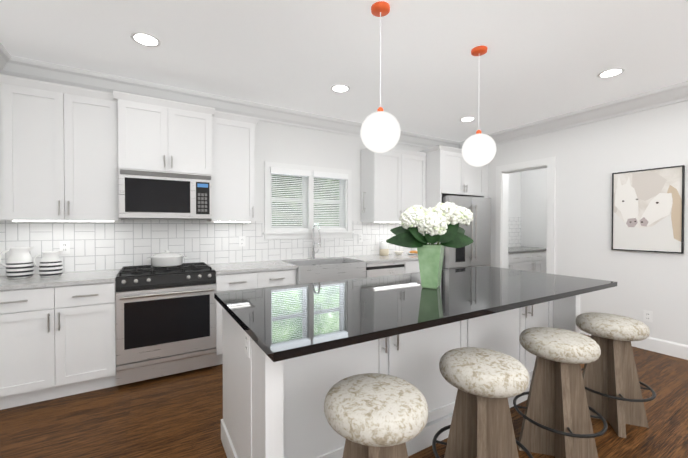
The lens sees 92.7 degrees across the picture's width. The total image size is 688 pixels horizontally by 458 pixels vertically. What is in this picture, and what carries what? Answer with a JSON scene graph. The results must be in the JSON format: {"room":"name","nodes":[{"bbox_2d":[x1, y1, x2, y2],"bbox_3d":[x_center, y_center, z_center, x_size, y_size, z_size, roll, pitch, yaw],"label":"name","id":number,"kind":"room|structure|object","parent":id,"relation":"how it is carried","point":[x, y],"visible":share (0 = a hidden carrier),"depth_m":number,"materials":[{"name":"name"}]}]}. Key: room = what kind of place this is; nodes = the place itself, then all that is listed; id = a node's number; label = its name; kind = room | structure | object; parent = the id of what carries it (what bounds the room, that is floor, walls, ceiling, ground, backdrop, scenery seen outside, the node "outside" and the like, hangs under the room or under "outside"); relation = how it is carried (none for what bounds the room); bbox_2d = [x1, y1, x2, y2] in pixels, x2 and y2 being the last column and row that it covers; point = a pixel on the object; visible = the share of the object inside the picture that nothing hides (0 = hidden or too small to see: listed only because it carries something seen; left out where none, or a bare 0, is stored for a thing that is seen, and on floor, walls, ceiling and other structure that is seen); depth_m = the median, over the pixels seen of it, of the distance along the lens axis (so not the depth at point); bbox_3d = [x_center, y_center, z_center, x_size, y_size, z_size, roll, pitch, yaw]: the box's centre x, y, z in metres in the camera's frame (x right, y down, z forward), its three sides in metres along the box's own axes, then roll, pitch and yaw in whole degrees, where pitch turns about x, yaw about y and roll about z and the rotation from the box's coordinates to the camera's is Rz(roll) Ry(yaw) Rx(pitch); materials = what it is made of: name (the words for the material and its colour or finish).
{"room":"kitchen","nodes":[
{"label":"kitchen","id":0,"kind":"room"},
{"bbox_2d":[121,120,426,239],"bbox_3d":[0.297,-0.083,4.775,7.880,2.740,0.150,0,1,-31],"label":"wall","id":1,"kind":"structure","parent":0,"point":[274,142],"depth_m":4.20,"materials":[{"name":"white paint"}]},
{"bbox_2d":[0,43,11,75],"bbox_3d":[-1.262,-1.323,0.109,0.124,0.156,6.230,0,1,-31],"label":"crown molding","id":2,"kind":"structure","parent":1,"relation":"attached to","point":[5,58],"depth_m":2.70,"materials":[{"name":"white paint"}]},
{"bbox_2d":[0,74,120,220],"bbox_3d":[-2.408,-0.633,2.863,0.744,1.116,0.318,0,1,-31],"label":"upper cabinet","id":3,"kind":"object","parent":1,"relation":"attached to","point":[66,152],"depth_m":2.70,"materials":[{"name":"white wood"}]},
{"bbox_2d":[13,220,113,221],"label":"led light","id":4,"kind":"object","parent":3,"relation":"attached to","point":[113,221],"depth_m":2.75,"materials":[{"name":"white plastic"}]},
{"bbox_2d":[116,91,211,174],"bbox_3d":[-1.736,-0.864,3.216,0.766,0.661,0.398,0,1,-31],"label":"upper cabinet","id":5,"kind":"object","parent":1,"relation":"attached to","point":[153,134],"depth_m":3.02,"materials":[{"name":"white wood"}]},
{"bbox_2d":[118,168,211,218],"bbox_3d":[-1.731,-0.317,3.213,0.762,0.426,0.418,0,1,-31],"label":"microwave","id":6,"kind":"object","parent":5,"relation":"attached to","point":[145,194],"visible":1,"depth_m":3.02,"materials":[{"name":"silver metal"}]},
{"bbox_2d":[0,220,410,275],"bbox_3d":[-0.934,0.199,3.948,4.608,0.595,0.008,0,1,-31],"label":"tile backsplash","id":7,"kind":"structure","parent":1,"relation":"attached to","point":[94,246],"depth_m":3.40,"materials":[{"name":"white tile"}]},
{"bbox_2d":[60,241,69,253],"bbox_3d":[-2.535,0.168,2.979,0.072,0.116,0.008,0,1,-31],"label":"outlet","id":8,"kind":"object","parent":7,"relation":"attached to","point":[64,247],"depth_m":2.98,"materials":[{"name":"white plastic"}]},
{"bbox_2d":[239,236,244,245],"bbox_3d":[-1.176,0.142,3.793,0.072,0.116,0.008,0,1,-31],"label":"outlet","id":9,"kind":"object","parent":7,"relation":"attached to","point":[241,238],"depth_m":3.79,"materials":[{"name":"white plastic"}]},
{"bbox_2d":[358,234,362,241],"bbox_3d":[0.231,0.123,4.635,0.072,0.116,0.008,0,1,-31],"label":"outlet","id":10,"kind":"object","parent":7,"relation":"attached to","point":[360,236],"depth_m":4.63,"materials":[{"name":"white plastic"}]},
{"bbox_2d":[206,110,255,221],"bbox_3d":[-1.233,-0.640,3.566,0.446,1.116,0.318,0,1,-31],"label":"upper cabinet","id":11,"kind":"object","parent":1,"relation":"attached to","point":[233,135],"depth_m":3.43,"materials":[{"name":"white wood"}]},
{"bbox_2d":[214,221,249,222],"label":"led light","id":12,"kind":"object","parent":11,"relation":"attached to","point":[214,221],"depth_m":3.51,"materials":[{"name":"white plastic"}]},
{"bbox_2d":[12,56,459,148],"bbox_3d":[-0.439,-1.368,4.161,5.400,0.156,0.123,0,1,-31],"label":"crown molding","id":13,"kind":"structure","parent":1,"relation":"attached to","point":[19,67],"depth_m":3.46,"materials":[{"name":"white paint"}]},
{"bbox_2d":[263,161,353,239],"bbox_3d":[-0.457,-0.345,4.295,1.265,0.935,0.195,0,1,-31],"label":"window","id":14,"kind":"structure","parent":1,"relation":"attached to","point":[306,199],"depth_m":4.23,"materials":[{"name":"white paint"}]},
{"bbox_2d":[361,148,425,221],"bbox_3d":[0.720,-0.611,4.715,0.966,1.017,0.354,0,1,-31],"label":"upper cabinet","id":15,"kind":"object","parent":1,"relation":"attached to","point":[393,183],"visible":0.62,"depth_m":4.55,"materials":[{"name":"white wood"}]},
{"bbox_2d":[0,333,687,457],"bbox_3d":[1.936,1.343,2.055,7.880,0.050,6.530,0,1,-31],"label":"floor","id":16,"kind":"structure","parent":0,"point":[178,415],"depth_m":2.23,"materials":[{"name":"brown wood"}]},
{"bbox_2d":[0,285,67,409],"bbox_3d":[-2.522,0.869,2.639,0.532,0.884,0.612,0,1,-31],"label":"base cabinet","id":17,"kind":"object","parent":16,"relation":"on","point":[57,336],"depth_m":2.43,"materials":[{"name":"white wood"}]},
{"bbox_2d":[0,269,119,288],"bbox_3d":[-2.379,0.411,2.708,0.853,0.030,0.632,0,1,-31],"label":"countertop","id":18,"kind":"structure","parent":17,"relation":"on","point":[97,277],"depth_m":2.58,"materials":[{"name":"white stone"}]},
{"bbox_2d":[0,246,34,278],"bbox_3d":[-2.653,0.270,2.663,0.220,0.251,0.164,0,1,-31],"label":"jug","id":19,"kind":"object","parent":18,"relation":"on","point":[19,264],"visible":1,"depth_m":2.62,"materials":[{"name":"ceramic"}]},
{"bbox_2d":[33,251,62,276],"bbox_3d":[-2.470,0.290,2.743,0.193,0.210,0.150,0,1,-31],"label":"jug","id":20,"kind":"object","parent":18,"relation":"on","point":[50,264],"visible":1,"depth_m":2.70,"materials":[{"name":"ceramic"}]},
{"bbox_2d":[68,269,120,395],"bbox_3d":[-2.207,0.867,2.827,0.439,0.884,0.612,0,1,-31],"label":"base cabinet","id":21,"kind":"object","parent":16,"relation":"on","point":[92,365],"depth_m":2.61,"materials":[{"name":"white wood"}]},
{"bbox_2d":[116,262,215,385],"bbox_3d":[-1.665,0.833,3.101,0.766,0.945,0.696,0,1,-31],"label":"range oven","id":22,"kind":"object","parent":16,"relation":"on","point":[165,321],"visible":1,"depth_m":2.85,"materials":[{"name":"silver metal"}]},
{"bbox_2d":[147,250,186,266],"bbox_3d":[-1.730,0.284,3.210,0.338,0.150,0.286,0,1,-31],"label":"pot","id":23,"kind":"object","parent":22,"relation":"on","point":[166,258],"visible":1,"depth_m":3.11,"materials":[{"name":"white ceramic"}]},
{"bbox_2d":[215,269,295,364],"bbox_3d":[-0.992,0.859,3.555,0.846,0.884,0.612,0,1,-31],"label":"base cabinet","id":24,"kind":"object","parent":16,"relation":"on","point":[225,282],"depth_m":3.19,"materials":[{"name":"white wood"}]},
{"bbox_2d":[209,261,297,272],"bbox_3d":[-1.000,0.402,3.534,0.818,0.030,0.632,0,1,-31],"label":"countertop","id":25,"kind":"structure","parent":24,"relation":"on","point":[256,266],"depth_m":3.40,"materials":[{"name":"white stone"}]},
{"bbox_2d":[286,258,365,284],"bbox_3d":[-0.243,0.511,3.904,0.856,0.241,0.535,0,1,-31],"label":"farmhouse sink","id":26,"kind":"object","parent":25,"relation":"in","point":[316,271],"visible":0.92,"depth_m":3.71,"materials":[{"name":"white ceramic"}]},
{"bbox_2d":[324,373,427,457],"bbox_3d":[0.121,0.971,1.266,0.461,0.710,0.461,0,1,-31],"label":"stool","id":27,"kind":"object","parent":16,"relation":"on","point":[372,415],"visible":1,"depth_m":1.17,"materials":[{"name":"beige fabric"}]},
{"bbox_2d":[366,261,404,277],"bbox_3d":[0.377,0.799,4.365,0.605,0.775,0.608,0,1,-31],"label":"dishwasher","id":28,"kind":"object","parent":16,"relation":"on","point":[384,269],"visible":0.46,"depth_m":4.09,"materials":[{"name":"silver metal"}]},
{"bbox_2d":[376,261,419,273],"bbox_3d":[0.921,0.846,4.701,0.659,0.884,0.612,0,1,-31],"label":"base cabinet","id":29,"kind":"object","parent":16,"relation":"on","point":[410,266],"depth_m":4.31,"materials":[{"name":"white wood"}]},
{"bbox_2d":[340,253,418,262],"bbox_3d":[0.649,0.391,4.521,1.305,0.030,0.632,0,1,-31],"label":"countertop","id":30,"kind":"structure","parent":29,"relation":"on","point":[404,256],"depth_m":4.35,"materials":[{"name":"white stone"}]},
{"bbox_2d":[311,223,321,258],"bbox_3d":[-0.328,0.150,4.134,0.110,0.458,0.229,0,1,-31],"label":"pull-down faucet","id":31,"kind":"object","parent":30,"relation":"on","point":[319,243],"visible":1,"depth_m":4.18,"materials":[{"name":"silver metal"}]},
{"bbox_2d":[380,239,388,255],"bbox_3d":[0.568,0.260,4.638,0.132,0.228,0.132,0,1,-31],"label":"jar","id":32,"kind":"object","parent":30,"relation":"on","point":[384,247],"visible":1,"depth_m":4.58,"materials":[{"name":"beige"}]},
{"bbox_2d":[407,251,417,254],"bbox_3d":[1.034,0.345,4.854,0.230,0.053,0.230,0,1,-31],"label":"plate","id":33,"kind":"object","parent":30,"relation":"on","point":[413,252],"visible":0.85,"depth_m":4.81,"materials":[{"name":"white ceramic"}]},
{"bbox_2d":[221,294,579,457],"bbox_3d":[0.566,0.870,2.341,2.592,0.888,0.893,0,1,-31],"label":"kitchen island","id":34,"kind":"object","parent":16,"relation":"on","point":[271,409],"depth_m":1.77,"materials":[{"name":"white wood"}]},
{"bbox_2d":[245,332,249,357],"bbox_3d":[-0.446,0.524,1.510,0.008,0.116,0.072,0,1,-31],"label":"outlet","id":35,"kind":"object","parent":34,"relation":"attached to","point":[247,344],"visible":0.94,"depth_m":1.50,"materials":[{"name":"white plastic"}]},
{"bbox_2d":[214,266,616,361],"bbox_3d":[0.612,0.411,2.244,2.642,0.032,1.122,0,1,-31],"label":"island countertop","id":36,"kind":"structure","parent":34,"relation":"on","point":[285,323],"depth_m":1.77,"materials":[{"name":"black stone"}]},
{"bbox_2d":[386,202,473,288],"bbox_3d":[0.603,0.103,2.271,0.528,0.582,0.423,0,1,-31],"label":"vase","id":37,"kind":"object","parent":36,"relation":"on","point":[420,228],"visible":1,"depth_m":2.16,"materials":[{"name":"green ceramic"}]},
{"bbox_2d":[411,145,487,250],"bbox_3d":[1.662,0.052,5.129,1.113,2.462,0.624,0,1,-31],"label":"tall cabinet","id":38,"kind":"object","parent":16,"relation":"on","point":[450,171],"visible":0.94,"depth_m":4.79,"materials":[{"name":"white wood"}]},
{"bbox_2d":[442,195,490,269],"bbox_3d":[1.686,0.401,5.046,0.915,1.743,0.759,0,1,-31],"label":"refrigerator","id":39,"kind":"object","parent":16,"relation":"on","point":[476,252],"visible":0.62,"depth_m":4.79,"materials":[{"name":"silver metal"}]},
{"bbox_2d":[432,347,532,457],"bbox_3d":[0.661,0.968,1.572,0.461,0.710,0.461,0,1,-31],"label":"stool","id":40,"kind":"object","parent":16,"relation":"on","point":[487,383],"visible":1,"depth_m":1.52,"materials":[{"name":"brown wood"}]},
{"bbox_2d":[508,254,523,270],"bbox_3d":[2.608,0.836,5.714,0.739,0.880,0.608,0,1,-31],"label":"base cabinet","id":41,"kind":"object","parent":16,"relation":"on","point":[515,261],"depth_m":5.54,"materials":[{"name":"white wood"}]},
{"bbox_2d":[524,250,546,272],"bbox_3d":[3.165,0.833,6.048,0.798,0.880,0.608,0,1,-31],"label":"base cabinet","id":42,"kind":"object","parent":16,"relation":"on","point":[532,259],"depth_m":5.84,"materials":[{"name":"white wood"}]},
{"bbox_2d":[508,246,546,253],"bbox_3d":[3.025,0.378,5.947,1.698,0.032,0.628,0,1,-31],"label":"countertop","id":43,"kind":"structure","parent":42,"relation":"on","point":[511,250],"depth_m":5.82,"materials":[{"name":"grey stone"}]},
{"bbox_2d":[513,327,607,457],"bbox_3d":[1.247,0.964,1.917,0.461,0.710,0.461,0,1,-31],"label":"stool","id":44,"kind":"object","parent":16,"relation":"on","point":[556,422],"visible":1,"depth_m":1.87,"materials":[{"name":"brown wood"}]},
{"bbox_2d":[575,313,655,437],"bbox_3d":[1.834,0.960,2.260,0.461,0.710,0.461,0,1,-31],"label":"stool","id":45,"kind":"object","parent":16,"relation":"on","point":[613,388],"visible":0.85,"depth_m":2.20,"materials":[{"name":"brown wood"}]},
{"bbox_2d":[0,0,687,141],"bbox_3d":[1.936,-1.447,2.023,7.880,0.050,6.530,0,1,-31],"label":"ceiling","id":46,"kind":"structure","parent":0,"point":[541,60],"depth_m":2.63,"materials":[{"name":"white paint"}]},
{"bbox_2d":[130,32,160,46],"bbox_3d":[-1.491,-1.423,2.471,0.200,0.006,0.200,0,1,-31],"label":"recessed light","id":47,"kind":"object","parent":46,"relation":"in","point":[145,39],"visible":1,"depth_m":2.46,"materials":[{"name":"white paint"}]},
{"bbox_2d":[331,84,349,92],"bbox_3d":[-0.037,-1.433,3.353,0.200,0.006,0.200,0,1,-31],"label":"recessed light","id":48,"kind":"object","parent":46,"relation":"in","point":[339,88],"visible":1,"depth_m":3.35,"materials":[{"name":"white paint"}]},
{"bbox_2d":[360,1,400,152],"bbox_3d":[0.235,-0.958,2.116,0.260,0.929,0.260,0,1,-31],"label":"pendant light","id":49,"kind":"object","parent":46,"relation":"hanging from","point":[380,131],"visible":1,"depth_m":2.04,"materials":[{"name":"white glass"}]},
{"bbox_2d":[460,117,475,121],"bbox_3d":[1.629,-1.444,4.328,0.200,0.006,0.200,0,1,-31],"label":"recessed light","id":50,"kind":"object","parent":46,"relation":"in","point":[464,119],"visible":1,"depth_m":4.33,"materials":[{"name":"white paint"}]},
{"bbox_2d":[462,46,496,166],"bbox_3d":[1.077,-0.963,2.620,0.260,0.929,0.260,0,1,-31],"label":"pendant light","id":51,"kind":"object","parent":46,"relation":"hanging from","point":[479,149],"visible":1,"depth_m":2.54,"materials":[{"name":"white glass"}]},
{"bbox_2d":[597,68,624,77],"bbox_3d":[2.451,-1.429,3.014,0.200,0.006,0.200,0,1,-31],"label":"recessed light","id":52,"kind":"object","parent":46,"relation":"in","point":[613,72],"visible":0.98,"depth_m":3.01,"materials":[{"name":"white paint"}]},
{"bbox_2d":[508,217,520,246],"bbox_3d":[2.860,0.121,6.219,1.698,0.700,0.009,0,1,-31],"label":"tile backsplash","id":53,"kind":"structure","parent":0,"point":[514,231],"depth_m":6.53,"materials":[{"name":"white tile"}]},
{"bbox_2d":[488,100,687,344],"bbox_3d":[3.683,-0.063,2.986,0.150,2.740,6.360,0,1,-31],"label":"wall","id":54,"kind":"structure","parent":0,"point":[592,157],"depth_m":3.88,"materials":[{"name":"white paint"}]},
{"bbox_2d":[495,157,555,273],"bbox_3d":[2.632,0.165,4.743,0.190,2.245,0.860,0,1,-31],"label":"door frame","id":55,"kind":"structure","parent":54,"relation":"attached to","point":[502,184],"depth_m":4.83,"materials":[{"name":"white paint"}]},
{"bbox_2d":[460,81,687,148],"bbox_3d":[3.522,-1.355,2.974,0.124,0.156,6.230,0,1,-31],"label":"crown molding","id":56,"kind":"structure","parent":54,"relation":"attached to","point":[678,92],"depth_m":3.84,"materials":[{"name":"white paint"}]},
{"bbox_2d":[580,330,687,359],"bbox_3d":[3.969,1.243,2.362,0.016,0.142,4.610,0,1,-31],"label":"baseboard","id":57,"kind":"structure","parent":54,"relation":"attached to","point":[673,349],"depth_m":3.42,"materials":[{"name":"white paint"}]},
{"bbox_2d":[643,310,651,321],"bbox_3d":[3.269,0.939,3.530,0.008,0.116,0.072,0,1,-31],"label":"outlet","id":58,"kind":"object","parent":54,"relation":"attached to","point":[647,316],"visible":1,"depth_m":3.53,"materials":[{"name":"white plastic"}]},
{"bbox_2d":[611,165,684,253],"bbox_3d":[3.247,-0.198,3.532,0.032,0.882,0.588,0,1,-31],"label":"framed picture","id":59,"kind":"object","parent":54,"relation":"attached to","point":[648,205],"visible":1,"depth_m":3.50},
{"label":"outside","id":60,"kind":"structure","parent":0,"visible":0},
{"bbox_2d":[272,174,338,225],"bbox_3d":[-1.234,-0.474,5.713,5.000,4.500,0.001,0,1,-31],"label":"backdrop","id":61,"kind":"structure","parent":60,"point":[301,203],"depth_m":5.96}
]}

